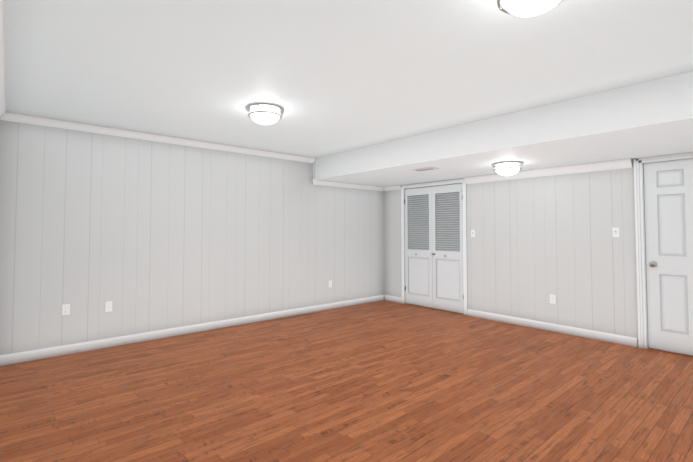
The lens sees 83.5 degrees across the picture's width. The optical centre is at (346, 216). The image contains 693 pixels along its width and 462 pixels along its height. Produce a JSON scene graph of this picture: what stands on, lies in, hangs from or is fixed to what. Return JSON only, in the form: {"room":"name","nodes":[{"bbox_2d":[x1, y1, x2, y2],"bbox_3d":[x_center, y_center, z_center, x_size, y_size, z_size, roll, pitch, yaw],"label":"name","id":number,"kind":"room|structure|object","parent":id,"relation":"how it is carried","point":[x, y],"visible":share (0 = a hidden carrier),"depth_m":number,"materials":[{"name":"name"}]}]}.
{"room":"empty basement room","nodes":[
{"label":"empty basement room","id":0,"kind":"room"},
{"bbox_2d":[0,120,383,354],"bbox_3d":[-1.441,0.274,5.516,5.900,2.440,0.200,2,-3,-41],"label":"wall","id":1,"kind":"structure","parent":0,"point":[143,236],"depth_m":4.67,"materials":[{"name":"paint"}]},
{"bbox_2d":[0,0,7,120],"bbox_3d":[-1.345,-1.052,1.466,0.064,0.078,6.100,2,-3,-41],"label":"crown molding","id":2,"kind":"structure","parent":1,"relation":"attached to","point":[5,115],"depth_m":2.71,"materials":[{"name":"white wood"}]},
{"bbox_2d":[62,304,69,315],"bbox_3d":[-2.930,0.978,4.054,0.070,0.115,0.008,2,-3,-41],"label":"outlet","id":3,"kind":"object","parent":1,"relation":"attached to","point":[65,309],"visible":1,"depth_m":4.05,"materials":[{"name":"white plastic"}]},
{"bbox_2d":[105,301,111,311],"bbox_3d":[-2.636,1.004,4.304,0.070,0.115,0.015,2,-3,-41],"label":"outlet plate","id":4,"kind":"object","parent":1,"relation":"attached to","point":[108,306],"visible":1,"depth_m":4.30,"materials":[{"name":"white plastic"}]},
{"bbox_2d":[0,295,383,365],"bbox_3d":[-1.321,1.442,5.436,5.370,0.100,0.013,2,-3,-41],"label":"baseboard","id":5,"kind":"structure","parent":1,"relation":"attached to","point":[25,356],"depth_m":4.65,"materials":[{"name":"white wood"}]},
{"bbox_2d":[8,112,383,190],"bbox_3d":[-1.282,-0.738,5.515,5.310,0.418,0.064,2,-3,-41],"label":"crown molding","id":6,"kind":"structure","parent":1,"relation":"attached to","point":[13,117],"depth_m":4.74,"materials":[{"name":"white wood"}]},
{"bbox_2d":[0,300,692,461],"bbox_3d":[0.930,1.478,3.360,6.700,0.120,6.500,2,-3,-41],"label":"floor","id":7,"kind":"structure","parent":0,"point":[383,381],"depth_m":3.02,"materials":[{"name":"laminate"}]},
{"bbox_2d":[4,0,692,157],"bbox_3d":[0.629,-1.089,3.188,5.900,0.120,6.500,2,-3,-41],"label":"ceiling","id":8,"kind":"structure","parent":0,"point":[331,77],"depth_m":2.63,"materials":[{"name":"paint"}]},
{"bbox_2d":[245,102,283,124],"bbox_3d":[-0.764,-0.937,3.640,0.360,0.152,0.360,2,-3,-41],"label":"ceiling light","id":9,"kind":"object","parent":8,"relation":"attached to","point":[265,113],"visible":1,"depth_m":3.55,"materials":[{"name":"white glass"}]},
{"bbox_2d":[496,0,562,16],"bbox_3d":[0.850,-1.004,1.759,0.360,0.152,0.360,2,-3,-41],"label":"ceiling light","id":10,"kind":"object","parent":8,"relation":"attached to","point":[525,8],"visible":1,"depth_m":1.75,"materials":[{"name":"white glass"}]},
{"bbox_2d":[315,71,692,186],"bbox_3d":[2.095,-0.814,4.457,1.610,0.340,6.100,2,-3,-41],"label":"ceiling","id":11,"kind":"structure","parent":0,"point":[649,118],"depth_m":3.83,"materials":[{"name":"white paint"}]},
{"bbox_2d":[411,167,438,171],"bbox_3d":[1.031,-0.609,5.101,0.170,0.024,0.320,2,-3,-41],"label":"ceiling vent","id":12,"kind":"object","parent":11,"relation":"in","point":[425,169],"visible":1,"depth_m":5.08,"materials":[{"name":"grey metal"}]},
{"bbox_2d":[491,161,523,175],"bbox_3d":[1.937,-0.560,4.668,0.360,0.152,0.360,2,-3,-41],"label":"ceiling light","id":13,"kind":"object","parent":11,"relation":"attached to","point":[506,168],"visible":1,"depth_m":4.58,"materials":[{"name":"white glass"}]},
{"bbox_2d":[384,159,637,340],"bbox_3d":[2.777,0.256,5.014,0.200,2.440,6.100,2,-3,-41],"label":"wall","id":14,"kind":"structure","parent":0,"point":[534,243],"depth_m":5.01,"materials":[{"name":"paint"}]},
{"bbox_2d":[384,295,401,302],"bbox_3d":[0.851,1.499,7.019,0.013,0.100,0.400,2,-3,-41],"label":"baseboard","id":15,"kind":"structure","parent":14,"relation":"attached to","point":[386,297],"depth_m":7.01,"materials":[{"name":"white wood"}]},
{"bbox_2d":[384,185,401,190],"bbox_3d":[0.842,-0.512,7.063,0.064,0.078,0.370,2,-3,-41],"label":"crown molding","id":16,"kind":"structure","parent":14,"relation":"attached to","point":[395,187],"depth_m":7.06,"materials":[{"name":"white wood"}]},
{"bbox_2d":[404,187,432,307],"bbox_3d":[1.225,0.520,6.644,0.068,2.006,0.588,2,-3,-41],"label":"closet door","id":17,"kind":"structure","parent":14,"relation":"in","point":[418,268],"depth_m":6.64,"materials":[{"name":"paint"}]},
{"bbox_2d":[432,184,463,313],"bbox_3d":[1.603,0.504,6.210,0.068,2.006,0.618,2,-3,-41],"label":"closet door","id":18,"kind":"structure","parent":14,"relation":"in","point":[447,265],"depth_m":6.20,"materials":[{"name":"paint"}]},
{"bbox_2d":[401,152,692,348],"bbox_3d":[2.485,0.431,5.328,0.222,2.113,4.353,2,-3,-41],"label":"door frame","id":19,"kind":"structure","parent":14,"relation":"attached to","point":[640,266],"depth_m":4.31,"materials":[{"name":"white wood"}]},
{"bbox_2d":[464,158,631,183],"bbox_3d":[2.504,-0.569,5.144,0.080,0.101,2.100,2,-3,-41],"label":"crown molding","id":20,"kind":"structure","parent":14,"relation":"attached to","point":[627,162],"depth_m":4.92,"materials":[{"name":"white wood"}]},
{"bbox_2d":[467,309,637,346],"bbox_3d":[2.529,1.430,5.094,0.013,0.100,2.110,2,-3,-41],"label":"baseboard","id":21,"kind":"structure","parent":14,"relation":"attached to","point":[603,336],"depth_m":4.91,"materials":[{"name":"white wood"}]},
{"bbox_2d":[550,294,555,303],"bbox_3d":[2.645,1.066,4.979,0.008,0.115,0.070,2,-3,-41],"label":"electrical outlet plate","id":22,"kind":"object","parent":14,"relation":"attached to","point":[552,299],"visible":1,"depth_m":4.97,"materials":[{"name":"white plastic"}]},
{"bbox_2d":[612,227,619,236],"bbox_3d":[3.104,0.187,4.474,0.019,0.115,0.070,2,-3,-41],"label":"switch plate","id":23,"kind":"object","parent":14,"relation":"attached to","point":[615,231],"visible":1,"depth_m":4.48,"materials":[{"name":"white plastic"}]},
{"bbox_2d":[643,159,692,355],"bbox_3d":[3.537,0.417,3.975,0.112,2.020,0.769,2,-3,-41],"label":"entry door","id":24,"kind":"structure","parent":14,"relation":"in","point":[668,195],"depth_m":4.12,"materials":[{"name":"paint"}]}
]}

